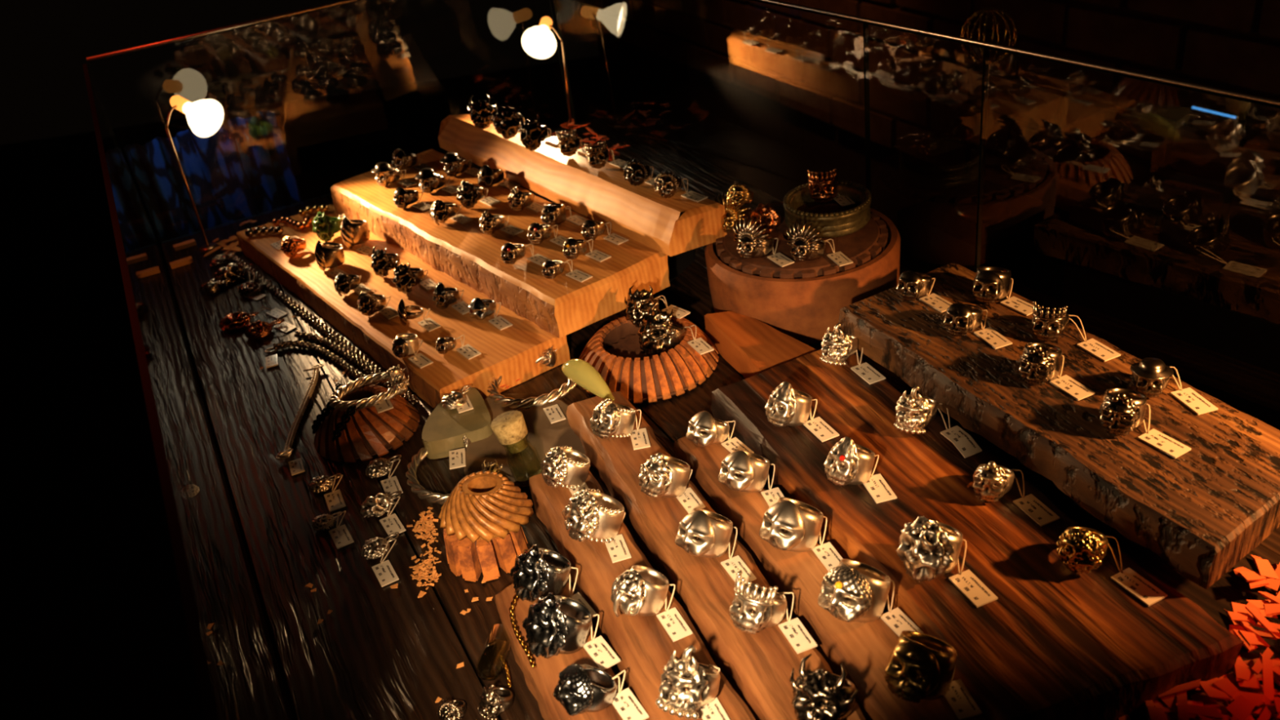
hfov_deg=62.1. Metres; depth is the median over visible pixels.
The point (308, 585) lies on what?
crumb
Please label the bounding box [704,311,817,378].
wooden board
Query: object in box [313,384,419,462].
display stand
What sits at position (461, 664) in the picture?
crumb
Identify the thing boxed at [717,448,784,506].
ring
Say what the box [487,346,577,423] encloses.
bracelet
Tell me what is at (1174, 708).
chip
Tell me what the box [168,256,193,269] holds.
chip
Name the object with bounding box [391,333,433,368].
ring
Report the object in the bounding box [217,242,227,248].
chip
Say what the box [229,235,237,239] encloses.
chip
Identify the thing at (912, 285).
ring
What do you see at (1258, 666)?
chip
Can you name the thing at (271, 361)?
chain
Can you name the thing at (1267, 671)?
chip
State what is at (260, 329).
pendant
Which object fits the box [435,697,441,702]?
crumb
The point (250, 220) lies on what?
chip
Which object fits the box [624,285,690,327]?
ring
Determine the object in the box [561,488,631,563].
ring
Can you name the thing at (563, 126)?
chip
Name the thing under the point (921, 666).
ring
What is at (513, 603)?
chain
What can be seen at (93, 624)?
glass panel
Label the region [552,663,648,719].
ring
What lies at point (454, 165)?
ring
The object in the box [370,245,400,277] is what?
ring
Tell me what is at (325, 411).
chain
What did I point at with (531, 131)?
ring
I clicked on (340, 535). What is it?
ring
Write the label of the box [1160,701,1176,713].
chip
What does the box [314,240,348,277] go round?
ring
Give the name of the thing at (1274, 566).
chip
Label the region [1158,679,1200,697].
chip
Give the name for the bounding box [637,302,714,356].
ring
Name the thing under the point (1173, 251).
glass panel
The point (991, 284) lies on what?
ring
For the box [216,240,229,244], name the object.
chip
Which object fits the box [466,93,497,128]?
ring
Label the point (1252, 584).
chip
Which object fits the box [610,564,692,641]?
ring
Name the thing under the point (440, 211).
ring
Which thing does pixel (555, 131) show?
chip
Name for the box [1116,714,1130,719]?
chip
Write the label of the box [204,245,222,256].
chip
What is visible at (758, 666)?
board
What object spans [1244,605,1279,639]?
chip
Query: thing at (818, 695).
ring
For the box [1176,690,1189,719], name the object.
chip
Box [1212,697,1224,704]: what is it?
chip
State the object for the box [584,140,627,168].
ring
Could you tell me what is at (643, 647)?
board
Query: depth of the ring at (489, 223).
0.82 m
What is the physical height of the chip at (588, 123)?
0.005 m
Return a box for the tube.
[1191,106,1235,118]
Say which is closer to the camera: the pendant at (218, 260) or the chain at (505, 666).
the chain at (505, 666)
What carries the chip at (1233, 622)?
on the display table
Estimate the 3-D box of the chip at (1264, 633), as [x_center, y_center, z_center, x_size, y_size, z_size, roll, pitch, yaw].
[0.269,0.119,0.464,0.019,0.004,0.004,8,35,25]
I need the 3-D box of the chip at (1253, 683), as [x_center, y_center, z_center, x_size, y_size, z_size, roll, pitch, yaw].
[0.252,0.132,0.440,0.008,0.002,0.011,0,32,13]
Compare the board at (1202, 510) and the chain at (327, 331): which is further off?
the chain at (327, 331)
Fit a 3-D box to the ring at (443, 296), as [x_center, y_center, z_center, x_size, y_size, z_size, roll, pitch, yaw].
[-0.137,-0.049,0.787,0.033,0.021,0.023,13,37,32]
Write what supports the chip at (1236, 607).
on the chip at (1246, 626)
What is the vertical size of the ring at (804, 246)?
0.026 m
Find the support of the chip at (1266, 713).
on the display table
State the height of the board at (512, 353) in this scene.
0.022 m
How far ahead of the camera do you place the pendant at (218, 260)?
0.97 m
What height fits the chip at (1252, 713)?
0.002 m
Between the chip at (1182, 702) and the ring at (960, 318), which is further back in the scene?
the ring at (960, 318)
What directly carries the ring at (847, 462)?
on the board at (1055, 642)
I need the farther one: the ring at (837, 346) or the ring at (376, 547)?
the ring at (837, 346)
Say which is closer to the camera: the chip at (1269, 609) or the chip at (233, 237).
the chip at (1269, 609)
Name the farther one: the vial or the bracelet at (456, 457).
the bracelet at (456, 457)
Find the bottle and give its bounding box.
[490,410,542,485]
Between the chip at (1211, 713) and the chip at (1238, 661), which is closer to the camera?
the chip at (1211, 713)
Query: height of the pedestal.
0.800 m
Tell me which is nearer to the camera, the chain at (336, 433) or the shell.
the shell
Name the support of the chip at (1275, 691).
on the display table
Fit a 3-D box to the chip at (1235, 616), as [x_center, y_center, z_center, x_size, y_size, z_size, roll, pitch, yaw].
[0.262,0.112,0.464,0.008,0.002,0.006,0,32,13]
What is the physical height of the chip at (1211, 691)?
0.003 m
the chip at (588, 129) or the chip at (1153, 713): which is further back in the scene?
the chip at (588, 129)
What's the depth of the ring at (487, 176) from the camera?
0.91 m
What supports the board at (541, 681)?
on the display table
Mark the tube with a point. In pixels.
(1193, 107)
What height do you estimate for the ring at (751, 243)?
0.028 m
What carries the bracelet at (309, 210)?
on the board at (512, 353)
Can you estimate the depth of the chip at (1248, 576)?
0.48 m
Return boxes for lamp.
[164,95,223,253]
[521,16,580,140]
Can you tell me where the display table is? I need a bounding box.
[160,113,1279,719]
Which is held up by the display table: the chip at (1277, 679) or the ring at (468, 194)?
the chip at (1277, 679)
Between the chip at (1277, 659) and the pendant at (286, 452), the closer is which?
the chip at (1277, 659)
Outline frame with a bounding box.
[82,0,1279,719]
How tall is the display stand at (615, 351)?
0.024 m
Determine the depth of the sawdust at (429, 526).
0.61 m
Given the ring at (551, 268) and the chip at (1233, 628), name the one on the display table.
the chip at (1233, 628)
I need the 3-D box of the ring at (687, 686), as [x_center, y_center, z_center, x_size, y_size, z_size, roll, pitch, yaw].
[0.024,0.133,0.441,0.034,0.029,0.031,5,34,21]
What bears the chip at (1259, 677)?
on the display table
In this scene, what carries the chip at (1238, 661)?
on the display table
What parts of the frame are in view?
glass pane, edge trim, glass pane, glass pane, glass pane, edge trim, glass pane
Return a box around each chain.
[229,253,419,405]
[264,340,377,385]
[275,363,324,475]
[293,330,408,401]
[311,383,344,434]
[332,399,362,441]
[498,654,511,688]
[509,595,536,667]
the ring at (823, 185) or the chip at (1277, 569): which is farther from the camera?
the ring at (823, 185)
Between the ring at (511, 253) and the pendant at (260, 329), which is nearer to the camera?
the ring at (511, 253)
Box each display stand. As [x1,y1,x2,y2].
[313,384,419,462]
[578,313,719,403]
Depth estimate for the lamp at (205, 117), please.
0.95 m
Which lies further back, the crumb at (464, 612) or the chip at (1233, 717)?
the crumb at (464, 612)
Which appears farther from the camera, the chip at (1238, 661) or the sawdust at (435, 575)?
the sawdust at (435, 575)
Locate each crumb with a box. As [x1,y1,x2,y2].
[304,582,313,588]
[317,618,323,624]
[390,583,397,588]
[417,590,426,597]
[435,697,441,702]
[456,662,463,668]
[460,609,467,614]
[471,596,479,601]
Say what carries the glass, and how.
on the board at (758, 666)
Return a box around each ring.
[270,235,306,257]
[308,473,346,511]
[311,211,349,242]
[311,511,354,549]
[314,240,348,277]
[333,272,372,297]
[340,216,377,255]
[356,290,398,319]
[360,491,405,537]
[360,533,399,586]
[364,454,403,497]
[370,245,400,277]
[371,161,416,187]
[391,148,433,172]
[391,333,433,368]
[392,187,431,211]
[392,259,436,293]
[397,298,440,331]
[414,168,457,194]
[429,200,472,225]
[432,282,469,315]
[435,334,481,359]
[437,698,466,719]
[440,152,479,177]
[456,180,501,208]
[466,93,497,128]
[468,297,512,330]
[476,164,519,189]
[477,684,512,719]
[478,210,523,235]
[492,105,524,139]
[500,242,552,266]
[506,186,543,212]
[510,544,596,617]
[518,115,558,151]
[522,592,620,670]
[527,222,567,246]
[539,445,590,496]
[541,203,586,226]
[542,259,592,282]
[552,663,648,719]
[555,128,586,156]
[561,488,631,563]
[562,237,611,262]
[581,219,628,244]
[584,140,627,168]
[589,399,650,449]
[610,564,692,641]
[623,158,655,186]
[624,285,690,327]
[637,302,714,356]
[637,452,705,513]
[653,169,707,202]
[655,644,729,719]
[675,507,756,583]
[685,410,754,453]
[714,191,751,232]
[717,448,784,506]
[726,181,753,207]
[728,569,817,653]
[733,216,794,266]
[750,202,781,235]
[759,497,843,571]
[764,381,839,442]
[786,220,853,266]
[789,653,857,719]
[807,168,855,207]
[817,559,924,636]
[819,322,885,384]
[823,436,897,503]
[884,630,982,719]
[893,385,982,457]
[895,515,997,607]
[896,271,951,312]
[943,302,1012,349]
[972,266,1039,315]
[972,461,1060,526]
[1018,342,1095,400]
[1031,301,1120,361]
[1055,526,1167,606]
[1099,387,1191,458]
[1129,357,1217,414]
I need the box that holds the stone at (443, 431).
[422,387,493,458]
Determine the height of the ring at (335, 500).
0.007 m
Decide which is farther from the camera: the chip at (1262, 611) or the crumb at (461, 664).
the crumb at (461, 664)
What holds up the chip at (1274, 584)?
on the display table
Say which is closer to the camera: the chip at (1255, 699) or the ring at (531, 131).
the chip at (1255, 699)
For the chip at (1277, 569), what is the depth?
0.49 m
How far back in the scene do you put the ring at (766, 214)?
0.75 m
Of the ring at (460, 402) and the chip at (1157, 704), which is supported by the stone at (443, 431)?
the ring at (460, 402)
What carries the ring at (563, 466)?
on the board at (643, 647)
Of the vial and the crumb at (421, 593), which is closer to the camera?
the vial
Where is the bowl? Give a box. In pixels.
[782,180,871,238]
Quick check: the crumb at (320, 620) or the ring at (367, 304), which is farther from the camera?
the ring at (367, 304)
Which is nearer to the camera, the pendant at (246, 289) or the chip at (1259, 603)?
the chip at (1259, 603)
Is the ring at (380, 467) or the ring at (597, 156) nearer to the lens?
the ring at (380, 467)
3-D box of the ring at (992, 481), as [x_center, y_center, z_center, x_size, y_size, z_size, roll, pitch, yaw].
[0.185,0.060,0.519,0.043,0.021,0.028,13,37,32]
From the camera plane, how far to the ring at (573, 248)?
0.77 m
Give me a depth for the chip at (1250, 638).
0.45 m
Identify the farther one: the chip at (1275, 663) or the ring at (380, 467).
the ring at (380, 467)
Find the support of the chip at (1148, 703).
on the display table
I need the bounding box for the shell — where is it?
[438,470,533,543]
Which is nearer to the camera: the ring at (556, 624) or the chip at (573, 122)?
the ring at (556, 624)
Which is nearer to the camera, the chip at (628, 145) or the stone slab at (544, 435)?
the stone slab at (544, 435)
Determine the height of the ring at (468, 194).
0.024 m
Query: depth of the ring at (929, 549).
0.48 m
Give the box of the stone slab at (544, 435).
[464,393,586,488]
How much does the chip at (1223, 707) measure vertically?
0.004 m
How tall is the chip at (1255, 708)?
0.005 m
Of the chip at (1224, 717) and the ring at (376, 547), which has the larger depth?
the ring at (376, 547)
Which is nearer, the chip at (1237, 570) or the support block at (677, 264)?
the chip at (1237, 570)
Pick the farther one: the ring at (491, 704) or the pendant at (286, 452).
the pendant at (286, 452)
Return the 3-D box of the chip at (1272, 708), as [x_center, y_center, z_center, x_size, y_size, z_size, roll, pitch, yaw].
[0.255,0.141,0.430,0.015,0.002,0.006,-24,34,-24]
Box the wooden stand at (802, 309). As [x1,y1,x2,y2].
[704,201,900,344]
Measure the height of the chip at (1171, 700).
0.004 m
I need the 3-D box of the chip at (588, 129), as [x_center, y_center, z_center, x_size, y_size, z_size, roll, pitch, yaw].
[-0.050,-0.233,1.082,0.004,0.006,0.019,-23,34,-22]
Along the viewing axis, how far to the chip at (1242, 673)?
0.44 m
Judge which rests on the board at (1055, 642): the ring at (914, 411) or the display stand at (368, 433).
the ring at (914, 411)
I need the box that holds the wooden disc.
[715,203,888,279]
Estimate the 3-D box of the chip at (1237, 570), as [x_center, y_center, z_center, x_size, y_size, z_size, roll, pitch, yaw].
[0.285,0.101,0.497,0.006,0.002,0.015,-28,36,-29]
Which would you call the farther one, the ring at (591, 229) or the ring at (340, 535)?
the ring at (591, 229)
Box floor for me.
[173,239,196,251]
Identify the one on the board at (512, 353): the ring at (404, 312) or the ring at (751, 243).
the ring at (404, 312)
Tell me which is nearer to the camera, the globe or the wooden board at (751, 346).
the wooden board at (751, 346)
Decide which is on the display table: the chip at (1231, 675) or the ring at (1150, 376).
the chip at (1231, 675)
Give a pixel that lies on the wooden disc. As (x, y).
(861, 246)
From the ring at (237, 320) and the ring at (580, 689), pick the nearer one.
the ring at (580, 689)
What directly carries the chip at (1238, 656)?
on the display table
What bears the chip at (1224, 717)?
on the chip
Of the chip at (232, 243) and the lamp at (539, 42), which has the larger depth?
the lamp at (539, 42)
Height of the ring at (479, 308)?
0.017 m
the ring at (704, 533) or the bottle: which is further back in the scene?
the bottle
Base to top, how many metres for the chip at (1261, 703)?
0.002 m
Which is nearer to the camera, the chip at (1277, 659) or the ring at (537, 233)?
the chip at (1277, 659)
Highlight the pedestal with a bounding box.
[897,178,1070,309]
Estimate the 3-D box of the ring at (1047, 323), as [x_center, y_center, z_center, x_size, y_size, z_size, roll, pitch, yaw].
[0.242,-0.020,0.587,0.050,0.023,0.026,19,41,38]
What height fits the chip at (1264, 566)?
0.005 m
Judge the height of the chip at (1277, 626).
0.004 m
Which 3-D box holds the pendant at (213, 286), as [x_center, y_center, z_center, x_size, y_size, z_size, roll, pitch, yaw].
[-0.371,-0.068,0.929,0.026,0.011,0.026,20,41,38]
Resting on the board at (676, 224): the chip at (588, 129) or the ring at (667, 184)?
the ring at (667, 184)
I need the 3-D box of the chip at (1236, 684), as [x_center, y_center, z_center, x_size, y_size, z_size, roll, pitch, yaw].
[0.250,0.137,0.441,0.014,0.003,0.006,16,39,35]
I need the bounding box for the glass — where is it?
[561,358,614,401]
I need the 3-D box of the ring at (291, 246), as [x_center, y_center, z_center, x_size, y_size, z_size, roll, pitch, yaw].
[-0.307,-0.104,0.921,0.022,0.019,0.052,-29,37,-31]
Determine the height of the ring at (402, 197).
0.018 m
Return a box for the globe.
[952,6,1017,222]
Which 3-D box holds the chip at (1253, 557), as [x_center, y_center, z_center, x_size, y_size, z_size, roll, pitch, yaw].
[0.293,0.097,0.500,0.004,0.003,0.019,-7,31,3]
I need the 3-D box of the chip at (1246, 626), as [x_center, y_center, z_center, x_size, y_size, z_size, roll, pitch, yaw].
[0.267,0.119,0.464,0.004,0.001,0.020,-12,31,-5]
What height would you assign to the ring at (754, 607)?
0.028 m
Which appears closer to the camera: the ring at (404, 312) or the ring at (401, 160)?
the ring at (404, 312)
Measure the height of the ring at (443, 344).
0.012 m
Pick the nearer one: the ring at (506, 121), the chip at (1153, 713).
the chip at (1153, 713)
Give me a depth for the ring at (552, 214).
0.82 m
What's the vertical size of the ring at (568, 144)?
0.022 m
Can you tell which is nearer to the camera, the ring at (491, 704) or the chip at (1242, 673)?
the chip at (1242, 673)
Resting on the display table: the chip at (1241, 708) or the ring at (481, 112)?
the chip at (1241, 708)
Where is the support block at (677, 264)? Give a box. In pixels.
[475,164,693,281]
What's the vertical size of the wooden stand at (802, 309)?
0.050 m
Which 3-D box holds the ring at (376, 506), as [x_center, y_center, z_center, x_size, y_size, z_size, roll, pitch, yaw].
[-0.147,0.087,0.620,0.026,0.010,0.039,-28,36,-29]
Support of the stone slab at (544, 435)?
on the display table
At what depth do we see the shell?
0.55 m
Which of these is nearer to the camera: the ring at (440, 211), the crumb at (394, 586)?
the crumb at (394, 586)
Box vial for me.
[475,623,511,680]
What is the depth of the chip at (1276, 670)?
0.44 m
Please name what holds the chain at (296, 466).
on the display table
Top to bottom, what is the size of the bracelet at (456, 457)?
0.015 m
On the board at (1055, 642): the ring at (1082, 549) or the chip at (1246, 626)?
the ring at (1082, 549)
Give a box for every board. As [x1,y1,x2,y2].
[236,204,569,408]
[438,114,726,256]
[495,581,622,719]
[528,470,755,719]
[565,391,865,719]
[673,435,986,719]
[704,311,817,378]
[711,349,1244,719]
[838,262,1279,589]
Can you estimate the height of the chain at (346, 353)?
0.007 m
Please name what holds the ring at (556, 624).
on the board at (541, 681)
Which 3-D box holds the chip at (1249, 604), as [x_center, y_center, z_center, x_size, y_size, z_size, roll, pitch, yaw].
[0.271,0.112,0.473,0.008,0.002,0.006,-25,35,-25]
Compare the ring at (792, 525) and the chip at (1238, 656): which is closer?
the chip at (1238, 656)
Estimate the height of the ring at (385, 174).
0.021 m
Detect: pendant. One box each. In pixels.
[199,277,232,294]
[209,250,236,266]
[213,262,266,301]
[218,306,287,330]
[238,280,271,297]
[244,318,297,338]
[275,448,293,460]
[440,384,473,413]
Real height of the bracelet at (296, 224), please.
0.008 m
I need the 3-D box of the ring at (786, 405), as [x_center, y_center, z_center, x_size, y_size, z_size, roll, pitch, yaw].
[0.091,0.026,0.592,0.031,0.027,0.040,-28,36,-29]
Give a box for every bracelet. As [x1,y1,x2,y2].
[244,226,283,237]
[271,216,312,230]
[298,204,328,216]
[328,364,408,413]
[405,434,502,505]
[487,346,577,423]
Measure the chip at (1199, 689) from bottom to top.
0.003 m
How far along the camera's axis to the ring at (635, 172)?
0.79 m
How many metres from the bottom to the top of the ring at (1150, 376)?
0.020 m
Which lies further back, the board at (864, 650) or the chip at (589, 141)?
the chip at (589, 141)
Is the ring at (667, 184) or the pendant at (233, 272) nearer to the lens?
the ring at (667, 184)
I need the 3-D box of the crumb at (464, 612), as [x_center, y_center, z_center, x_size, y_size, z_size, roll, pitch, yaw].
[-0.090,0.129,0.545,0.004,0.001,0.003,14,38,32]
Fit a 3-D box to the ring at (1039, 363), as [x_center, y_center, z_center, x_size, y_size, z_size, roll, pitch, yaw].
[0.220,0.002,0.556,0.040,0.023,0.027,15,38,33]
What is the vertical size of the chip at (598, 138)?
0.002 m
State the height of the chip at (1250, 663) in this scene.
0.006 m
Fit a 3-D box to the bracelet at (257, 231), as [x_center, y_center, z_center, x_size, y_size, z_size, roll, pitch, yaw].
[-0.339,-0.116,0.960,0.037,0.008,0.010,-2,32,10]
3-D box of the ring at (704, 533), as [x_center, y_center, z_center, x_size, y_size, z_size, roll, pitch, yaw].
[0.039,0.087,0.514,0.030,0.026,0.042,-32,38,-33]
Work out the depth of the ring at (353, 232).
0.90 m
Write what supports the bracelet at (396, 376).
on the display stand at (368, 433)
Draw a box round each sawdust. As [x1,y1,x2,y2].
[406,506,438,548]
[408,546,441,589]
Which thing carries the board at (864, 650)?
on the display table
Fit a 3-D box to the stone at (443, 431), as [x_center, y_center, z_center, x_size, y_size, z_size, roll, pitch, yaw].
[-0.116,0.039,0.687,0.044,0.014,0.058,-8,31,0]
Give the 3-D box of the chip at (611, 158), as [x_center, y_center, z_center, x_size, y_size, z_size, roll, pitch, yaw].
[-0.030,-0.203,1.069,0.008,0.004,0.011,6,34,23]
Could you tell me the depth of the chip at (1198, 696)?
0.44 m
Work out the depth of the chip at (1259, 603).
0.48 m
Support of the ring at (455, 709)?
on the display table
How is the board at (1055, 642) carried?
on the display table
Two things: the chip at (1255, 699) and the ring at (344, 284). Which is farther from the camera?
the ring at (344, 284)
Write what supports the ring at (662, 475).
on the board at (758, 666)
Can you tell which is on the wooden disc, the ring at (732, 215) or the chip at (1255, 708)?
the ring at (732, 215)
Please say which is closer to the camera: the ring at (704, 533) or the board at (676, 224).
the ring at (704, 533)
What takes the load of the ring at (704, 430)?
on the board at (864, 650)
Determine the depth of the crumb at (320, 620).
0.55 m
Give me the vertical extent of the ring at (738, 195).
0.016 m
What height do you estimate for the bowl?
0.019 m
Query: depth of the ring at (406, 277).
0.81 m
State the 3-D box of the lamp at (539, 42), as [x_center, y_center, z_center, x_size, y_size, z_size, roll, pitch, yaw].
[-0.088,-0.287,1.105,0.035,0.129,0.049,9,35,26]
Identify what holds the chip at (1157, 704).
on the display table
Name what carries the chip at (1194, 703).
on the display table
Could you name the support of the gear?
on the display table
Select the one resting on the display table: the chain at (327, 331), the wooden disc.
the chain at (327, 331)
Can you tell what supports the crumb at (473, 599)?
on the display table
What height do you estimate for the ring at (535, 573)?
0.028 m
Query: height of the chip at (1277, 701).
0.004 m
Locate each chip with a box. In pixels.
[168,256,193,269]
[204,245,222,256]
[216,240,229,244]
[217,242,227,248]
[220,247,241,251]
[227,242,235,247]
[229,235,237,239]
[239,219,252,226]
[552,131,570,133]
[561,125,569,128]
[567,121,574,126]
[571,123,590,128]
[582,140,595,142]
[585,126,596,135]
[595,136,603,141]
[607,144,630,150]
[608,155,614,160]
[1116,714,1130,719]
[1144,700,1154,719]
[1145,706,1168,719]
[1153,700,1170,719]
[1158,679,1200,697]
[1160,693,1177,709]
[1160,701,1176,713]
[1170,705,1193,719]
[1175,701,1203,706]
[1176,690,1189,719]
[1187,704,1222,719]
[1190,692,1220,708]
[1195,677,1218,693]
[1198,714,1254,719]
[1199,680,1231,700]
[1212,676,1239,698]
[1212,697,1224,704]
[1215,700,1228,715]
[1217,673,1262,682]
[1222,671,1235,679]
[1223,608,1256,652]
[1226,694,1255,719]
[1228,612,1248,622]
[1229,624,1257,650]
[1230,602,1256,624]
[1231,681,1260,693]
[1231,691,1265,706]
[1231,715,1237,719]
[1233,566,1252,577]
[1233,663,1251,680]
[1233,669,1262,690]
[1234,680,1279,697]
[1235,657,1253,672]
[1236,620,1270,647]
[1237,630,1260,647]
[1237,655,1263,694]
[1239,571,1266,582]
[1243,657,1258,668]
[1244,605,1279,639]
[1246,600,1275,608]
[1246,601,1260,617]
[1248,579,1269,588]
[1248,622,1279,631]
[1249,710,1279,719]
[1250,554,1262,559]
[1251,647,1273,675]
[1253,558,1279,579]
[1253,695,1279,715]
[1253,706,1259,719]
[1254,629,1277,639]
[1257,591,1279,604]
[1257,698,1264,707]
[1257,706,1271,719]
[1259,608,1277,617]
[1259,652,1274,704]
[1262,604,1279,616]
[1264,577,1279,591]
[1271,563,1278,571]
[1272,657,1279,676]
[1272,660,1279,667]
[1272,665,1279,675]
[1273,675,1279,686]
[1273,697,1279,714]
[1275,562,1279,580]
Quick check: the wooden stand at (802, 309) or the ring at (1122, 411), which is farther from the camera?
the wooden stand at (802, 309)
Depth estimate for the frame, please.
0.52 m
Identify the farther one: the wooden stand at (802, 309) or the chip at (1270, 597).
the wooden stand at (802, 309)
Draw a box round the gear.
[443,524,527,582]
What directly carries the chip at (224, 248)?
on the display table
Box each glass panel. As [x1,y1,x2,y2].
[0,55,608,719]
[577,0,1279,430]
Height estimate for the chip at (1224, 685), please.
0.004 m
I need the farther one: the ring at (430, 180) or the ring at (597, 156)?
the ring at (430, 180)
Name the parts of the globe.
rod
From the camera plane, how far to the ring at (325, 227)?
0.92 m
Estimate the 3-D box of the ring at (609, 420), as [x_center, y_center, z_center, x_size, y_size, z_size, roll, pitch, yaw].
[-0.011,0.033,0.616,0.035,0.027,0.028,0,32,13]

